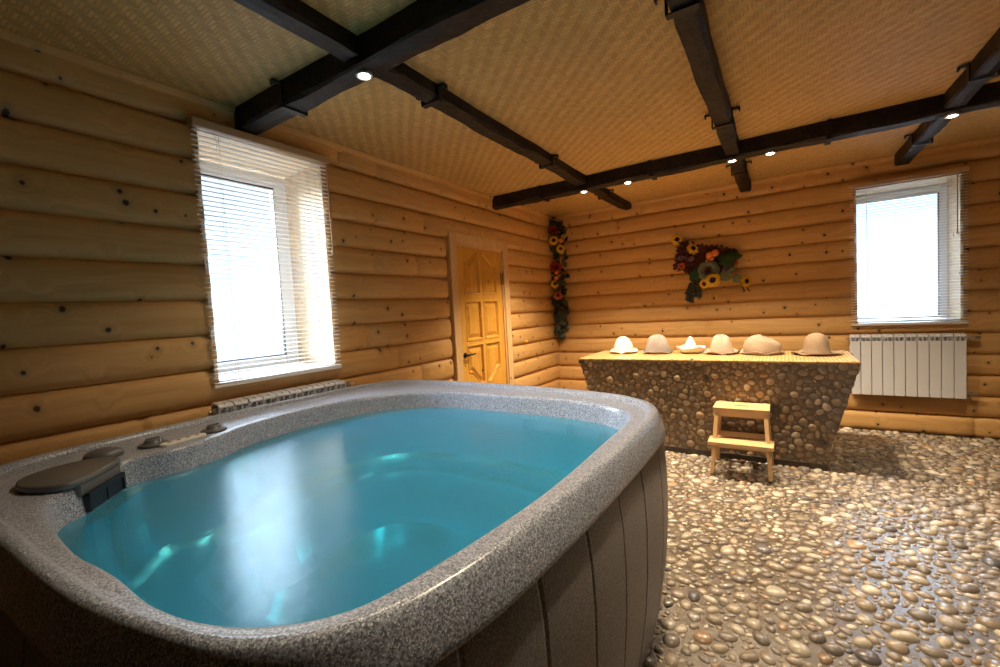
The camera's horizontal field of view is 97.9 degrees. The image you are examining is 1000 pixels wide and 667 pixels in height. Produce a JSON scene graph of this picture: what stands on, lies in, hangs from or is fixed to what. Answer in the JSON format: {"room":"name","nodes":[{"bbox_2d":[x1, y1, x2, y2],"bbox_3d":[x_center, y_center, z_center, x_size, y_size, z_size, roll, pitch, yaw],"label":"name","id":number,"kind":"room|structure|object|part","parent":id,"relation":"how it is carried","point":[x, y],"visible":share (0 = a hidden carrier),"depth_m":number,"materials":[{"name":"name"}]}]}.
{"room":"spa","nodes":[
{"label":"spa","id":0,"kind":"room"},
{"bbox_2d":[0,40,560,464],"bbox_3d":[-1.052,-0.037,3.211,0.073,2.640,6.850,-1,4,33],"label":"wall","id":1,"kind":"structure","parent":0,"point":[104,329],"depth_m":2.13,"materials":[{"name":"brown wood"}]},
{"bbox_2d":[192,128,336,383],"bbox_3d":[-1.580,-0.424,2.789,0.490,1.405,0.790,-1,4,33],"label":"window","id":2,"kind":"structure","parent":1,"relation":"in","point":[303,299],"depth_m":3.05,"materials":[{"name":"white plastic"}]},
{"bbox_3d":[-1.752,-0.416,2.896,0.057,1.311,0.696,-1,4,33],"label":"sash","id":3,"kind":"part","parent":2,"relation":"part of","materials":[{"name":"white plastic"}]},
{"bbox_3d":[-1.763,-0.416,2.903,0.059,1.397,0.782,-1,4,33],"label":"frame","id":4,"kind":"part","parent":2,"relation":"part of","materials":[{"name":"white plastic"}]},
{"bbox_2d":[187,116,341,388],"bbox_3d":[-1.353,-0.444,2.638,0.061,1.425,0.815,-1,4,33],"label":"window blind","id":5,"kind":"object","parent":2,"relation":"attached to","point":[193,122],"visible":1,"depth_m":2.56,"materials":[{"name":"white painted aluminum"}]},
{"bbox_3d":[-1.507,-0.412,2.409,0.029,1.387,0.002,-1,4,33],"label":"ladder cord","id":6,"kind":"part","parent":5,"relation":"part of","materials":[{"name":"white fabric"}]},
{"bbox_3d":[-1.319,0.259,2.677,0.028,0.016,0.807,-1,4,33],"label":"rail","id":7,"kind":"part","parent":5,"relation":"part of","materials":[{"name":"white plastic"}]},
{"bbox_3d":[-1.208,-0.453,2.874,0.029,1.387,0.002,-1,4,33],"label":"ladder cord","id":8,"kind":"part","parent":5,"relation":"part of","materials":[{"name":"white fabric"}]},
{"bbox_3d":[-1.514,0.247,2.811,0.429,0.018,0.740,-1,4,33],"label":"sill","id":9,"kind":"part","parent":2,"relation":"part of","materials":[{"name":"white plastic"}]},
{"bbox_2d":[0,27,552,219],"bbox_3d":[-1.085,-1.310,3.138,0.036,0.050,6.680,-1,4,33],"label":"trim","id":10,"kind":"structure","parent":1,"relation":"attached to","point":[6,35],"depth_m":2.25,"materials":[{"name":"brown wood"}]},
{"bbox_2d":[208,379,354,414],"bbox_3d":[-1.269,0.627,2.687,0.089,0.578,0.920,-1,4,33],"label":"radiator","id":11,"kind":"object","parent":1,"relation":"attached to","point":[224,406],"visible":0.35,"depth_m":2.56,"materials":[{"name":"metal"}]},
{"bbox_2d":[443,231,514,384],"bbox_3d":[-0.169,0.075,4.553,0.125,2.140,1.030,-1,4,33],"label":"door","id":12,"kind":"structure","parent":1,"relation":"in","point":[477,277],"depth_m":4.49,"materials":[{"name":"brown wood"}]},
{"bbox_2d":[0,0,999,216],"bbox_3d":[0.912,-1.423,2.091,5.550,0.060,7.300,-1,4,33],"label":"ceiling","id":13,"kind":"structure","parent":0,"point":[597,85],"depth_m":2.29,"materials":[{"name":"brown wood"}]},
{"bbox_2d":[234,0,529,135],"bbox_3d":[0.577,-1.260,1.199,4.950,0.135,0.222,-1,4,33],"label":"ceiling beam","id":14,"kind":"structure","parent":13,"relation":"attached to","point":[421,26],"depth_m":1.88,"materials":[{"name":"black wood"}]},
{"bbox_2d":[356,69,372,80],"bbox_3d":[-0.616,-1.171,1.976,0.076,0.018,0.076,-1,4,33],"label":"ceiling spotlight","id":15,"kind":"object","parent":14,"relation":"attached to","point":[364,75],"visible":1,"depth_m":1.97,"materials":[{"name":"glass"}]},
{"bbox_2d":[233,0,631,209],"bbox_3d":[-0.235,-1.310,2.584,0.207,0.088,6.670,-1,4,33],"label":"ceiling beam","id":16,"kind":"structure","parent":13,"relation":"attached to","point":[297,17],"depth_m":2.24,"materials":[{"name":"black wood"}]},
{"bbox_2d":[654,0,751,191],"bbox_3d":[0.836,-1.324,1.892,0.207,0.108,6.670,-1,4,33],"label":"ceiling beam","id":17,"kind":"structure","parent":13,"relation":"attached to","point":[690,17],"depth_m":2.20,"materials":[{"name":"black wood"}]},
{"bbox_2d":[492,81,999,209],"bbox_3d":[2.009,-1.456,3.421,4.950,0.135,0.232,-1,4,33],"label":"ceiling beam","id":18,"kind":"structure","parent":13,"relation":"attached to","point":[988,96],"depth_m":3.30,"materials":[{"name":"black wood"}]},
{"bbox_2d":[727,158,736,162],"bbox_3d":[1.869,-1.389,3.505,0.076,0.018,0.076,-1,4,33],"label":"ceiling spotlight","id":19,"kind":"object","parent":18,"relation":"attached to","point":[732,160],"visible":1,"depth_m":3.49,"materials":[{"name":"ceramic"}]},
{"bbox_2d":[765,150,775,155],"bbox_3d":[2.092,-1.395,3.372,0.076,0.018,0.076,-1,4,33],"label":"ceiling spotlight","id":20,"kind":"object","parent":18,"relation":"attached to","point":[772,152],"visible":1,"depth_m":3.36,"materials":[{"name":"ceramic"}]},
{"bbox_2d":[944,112,960,118],"bbox_3d":[2.936,-1.414,2.826,0.076,0.018,0.076,-1,4,33],"label":"ceiling spotlight","id":21,"kind":"object","parent":18,"relation":"attached to","point":[954,114],"visible":1,"depth_m":2.81,"materials":[{"name":"ceramic"}]},
{"bbox_2d":[894,27,999,165],"bbox_3d":[1.894,-1.348,1.208,0.207,0.108,6.670,-1,4,33],"label":"ceiling beam","id":22,"kind":"structure","parent":13,"relation":"attached to","point":[986,63],"depth_m":2.61,"materials":[{"name":"black wood"}]},
{"bbox_2d":[553,142,999,438],"bbox_3d":[2.857,-0.343,4.692,5.050,2.620,0.060,-1,4,33],"label":"wall","id":23,"kind":"structure","parent":0,"point":[792,235],"depth_m":4.57,"materials":[{"name":"brown wood"}]},
{"bbox_2d":[548,217,570,338],"bbox_3d":[0.792,-0.736,5.815,0.300,1.650,0.200,-1,4,33],"label":"flower garland","id":24,"kind":"object","parent":23,"relation":"attached to","point":[557,298],"visible":1,"depth_m":5.80,"materials":[{"name":"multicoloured plant"}]},
{"bbox_2d":[671,234,750,303],"bbox_3d":[2.327,-0.751,4.850,0.804,0.819,0.164,-1,4,33],"label":"flower garland","id":25,"kind":"object","parent":23,"relation":"attached to","point":[712,264],"depth_m":4.87,"materials":[{"name":"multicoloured plant"}]},
{"bbox_2d":[678,262,684,269],"bbox_3d":[2.085,-0.779,5.013,0.088,0.086,0.050,-1,4,33],"label":"flower","id":26,"kind":"object","parent":25,"relation":"on","point":[681,265],"depth_m":5.02,"materials":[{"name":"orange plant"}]},
{"bbox_2d":[553,136,999,219],"bbox_3d":[2.770,-1.602,4.602,4.950,0.050,0.036,-1,4,33],"label":"trim","id":27,"kind":"structure","parent":23,"relation":"attached to","point":[870,162],"depth_m":4.41,"materials":[{"name":"brown wood"}]},
{"bbox_2d":[853,174,962,322],"bbox_3d":[3.850,-0.741,4.229,0.875,1.390,0.420,-1,4,33],"label":"window","id":28,"kind":"structure","parent":23,"relation":"in","point":[958,289],"depth_m":4.14,"materials":[{"name":"white plastic"}]},
{"bbox_3d":[3.947,-0.754,4.381,0.875,1.390,0.059,-1,4,33],"label":"frame","id":29,"kind":"part","parent":28,"relation":"part of","materials":[{"name":"white plastic"}]},
{"bbox_2d":[848,165,969,325],"bbox_3d":[3.742,-0.759,4.013,0.814,1.360,0.061,-1,4,33],"label":"window blind","id":30,"kind":"object","parent":28,"relation":"attached to","point":[957,170],"visible":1,"depth_m":3.98,"materials":[{"name":"white painted aluminium"}]},
{"bbox_3d":[3.514,-0.743,4.169,0.002,1.322,0.029,-1,4,33],"label":"ladder cord","id":31,"kind":"part","parent":30,"relation":"part of","materials":[{"name":"white fabric"}]},
{"bbox_3d":[3.783,-0.089,4.053,0.806,0.016,0.028,-1,4,33],"label":"rail","id":32,"kind":"part","parent":30,"relation":"part of","materials":[{"name":"white plastic"}]},
{"bbox_3d":[3.978,-0.754,3.868,0.002,1.322,0.029,-1,4,33],"label":"ladder cord","id":33,"kind":"part","parent":30,"relation":"part of","materials":[{"name":"white fabric"}]},
{"bbox_3d":[3.895,-0.130,4.218,0.710,0.018,0.359,-1,4,33],"label":"sill","id":34,"kind":"part","parent":28,"relation":"part of","materials":[{"name":"white plastic"}]},
{"bbox_2d":[845,333,980,398],"bbox_3d":[3.794,0.291,4.044,0.920,0.578,0.089,-1,4,33],"label":"radiator","id":35,"kind":"object","parent":23,"relation":"attached to","point":[934,365],"visible":0.99,"depth_m":4.00,"materials":[{"name":"metal"}]},
{"bbox_2d":[643,427,999,666],"bbox_3d":[1.059,1.191,2.226,5.550,0.023,7.300,-1,4,33],"label":"floor","id":36,"kind":"structure","parent":0,"point":[888,555],"depth_m":2.25,"materials":[{"name":"beige stone"}]},
{"bbox_2d":[0,380,667,666],"bbox_3d":[-0.506,0.841,1.843,2.112,0.930,2.174,-1,4,33],"label":"hot tub","id":37,"kind":"object","parent":36,"relation":"on","point":[573,576],"visible":0.92,"depth_m":1.35,"materials":[{"name":"plastic"}]},
{"bbox_3d":[-1.441,0.487,1.444,0.218,0.058,0.298,-4,3,-15],"label":"filter lid","id":38,"kind":"part","parent":37,"relation":"part of","materials":[{"name":"grey plastic"}]},
{"bbox_3d":[-1.521,0.458,1.671,0.120,0.034,0.120,-1,4,33],"label":"diverter knob","id":39,"kind":"part","parent":37,"relation":"part of","materials":[{"name":"grey plastic"}]},
{"bbox_3d":[-1.345,0.535,1.478,0.032,0.060,0.204,-4,3,-16],"label":"skimmer frame","id":40,"kind":"part","parent":37,"relation":"part of","materials":[{"name":"black plastic"}]},
{"bbox_3d":[-1.433,0.449,1.798,0.104,0.030,0.104,-1,4,33],"label":"diverter knob","id":41,"kind":"part","parent":37,"relation":"part of","materials":[{"name":"grey plastic"}]},
{"bbox_3d":[-1.337,0.450,1.841,0.044,0.013,0.181,-2,3,22],"label":"control panel","id":42,"kind":"part","parent":37,"relation":"part of","materials":[{"name":"grey plastic"}]},
{"bbox_3d":[-1.308,0.432,1.991,0.104,0.030,0.104,-1,4,33],"label":"diverter knob","id":43,"kind":"part","parent":37,"relation":"part of","materials":[{"name":"grey plastic"}]},
{"bbox_2d":[57,409,618,627],"bbox_3d":[-0.466,0.757,1.752,1.654,0.499,1.780,-1,4,33],"label":"water","id":44,"kind":"object","parent":37,"relation":"in","point":[176,580],"visible":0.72,"depth_m":1.77,"materials":[{"name":"teal liquid"}]},
{"bbox_2d":[578,350,860,470],"bbox_3d":[1.946,0.617,4.127,2.220,0.865,0.802,-1,4,33],"label":"stone table","id":45,"kind":"object","parent":36,"relation":"on","point":[807,396],"visible":0.78,"depth_m":3.65,"materials":[{"name":"brown stone"}]},
{"bbox_2d":[609,336,637,353],"bbox_3d":[1.317,0.117,4.661,0.302,0.175,0.302,-1,4,33],"label":"hat","id":46,"kind":"object","parent":45,"relation":"on","point":[623,345],"visible":1,"depth_m":4.59,"materials":[{"name":"white fabric"}]},
{"bbox_3d":[1.316,0.116,4.663,0.210,0.173,0.225,-1,4,33],"label":"crown","id":47,"kind":"part","parent":46,"relation":"part of","materials":[{"name":"white fabric"}]},
{"bbox_2d":[642,334,673,353],"bbox_3d":[1.609,0.104,4.460,0.314,0.190,0.298,-1,4,33],"label":"hat","id":48,"kind":"object","parent":45,"relation":"on","point":[656,344],"visible":1,"depth_m":4.38,"materials":[{"name":"grey fabric"}]},
{"bbox_2d":[676,336,704,353],"bbox_3d":[1.886,0.109,4.317,0.269,0.165,0.269,-1,4,33],"label":"hat","id":49,"kind":"object","parent":45,"relation":"on","point":[690,347],"visible":1,"depth_m":4.27,"materials":[{"name":"beige fabric"}]},
{"bbox_3d":[1.885,0.108,4.316,0.182,0.163,0.173,-1,4,33],"label":"crown","id":50,"kind":"part","parent":49,"relation":"part of","materials":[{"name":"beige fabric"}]},
{"bbox_2d":[703,334,739,354],"bbox_3d":[2.100,0.097,4.142,0.315,0.181,0.320,-1,4,33],"label":"hat","id":51,"kind":"object","parent":45,"relation":"on","point":[721,344],"visible":1,"depth_m":4.08,"materials":[{"name":"beige fabric"}]},
{"bbox_3d":[2.102,0.096,4.143,0.219,0.179,0.214,-1,4,33],"label":"crown","id":52,"kind":"part","parent":51,"relation":"part of","materials":[{"name":"beige fabric"}]},
{"bbox_2d":[740,334,784,354],"bbox_3d":[2.374,0.095,3.942,0.351,0.177,0.316,-1,4,33],"label":"hat","id":53,"kind":"object","parent":45,"relation":"on","point":[758,344],"visible":1,"depth_m":3.85,"materials":[{"name":"beige fabric"}]},
{"bbox_2d":[791,333,843,355],"bbox_3d":[2.701,0.085,3.718,0.364,0.182,0.364,-1,4,33],"label":"hat","id":54,"kind":"object","parent":45,"relation":"on","point":[814,343],"visible":1,"depth_m":3.65,"materials":[{"name":"brown fabric"}]},
{"bbox_3d":[2.700,0.084,3.721,0.225,0.180,0.225,-1,4,33],"label":"crown","id":55,"kind":"part","parent":54,"relation":"part of","materials":[{"name":"brown fabric"}]},
{"bbox_2d":[707,401,773,481],"bbox_3d":[1.914,0.836,3.451,0.440,0.503,0.421,-1,4,33],"label":"step stool","id":56,"kind":"object","parent":36,"relation":"on","point":[721,408],"visible":1,"depth_m":3.41,"materials":[{"name":"brown wood"}]},
{"bbox_3d":[1.708,0.854,3.466,0.034,0.490,0.203,0,4,43],"label":"leg","id":57,"kind":"part","parent":56,"relation":"part of","materials":[{"name":"brown wood"}]},
{"bbox_3d":[1.860,0.833,3.703,0.056,0.479,0.057,-1,4,33],"label":"leg","id":58,"kind":"part","parent":56,"relation":"part of","materials":[{"name":"brown wood"}]},
{"bbox_3d":[1.887,0.637,3.415,0.320,0.040,0.020,-1,4,33],"label":"cross rail","id":59,"kind":"part","parent":56,"relation":"part of","materials":[{"name":"brown wood"}]},
{"bbox_3d":[1.862,0.876,3.369,0.360,0.040,0.020,-1,4,33],"label":"cross rail","id":60,"kind":"part","parent":56,"relation":"part of","materials":[{"name":"brown wood"}]},
{"bbox_3d":[2.012,0.839,3.602,0.360,0.040,0.020,-1,4,33],"label":"cross rail","id":61,"kind":"part","parent":56,"relation":"part of","materials":[{"name":"brown wood"}]},
{"bbox_3d":[2.013,0.847,3.268,0.034,0.490,0.203,-2,3,23],"label":"leg","id":62,"kind":"part","parent":56,"relation":"part of","materials":[{"name":"brown wood"}]},
{"bbox_3d":[2.166,0.826,3.505,0.056,0.479,0.057,-1,4,33],"label":"leg","id":63,"kind":"part","parent":56,"relation":"part of","materials":[{"name":"brown wood"}]}
]}

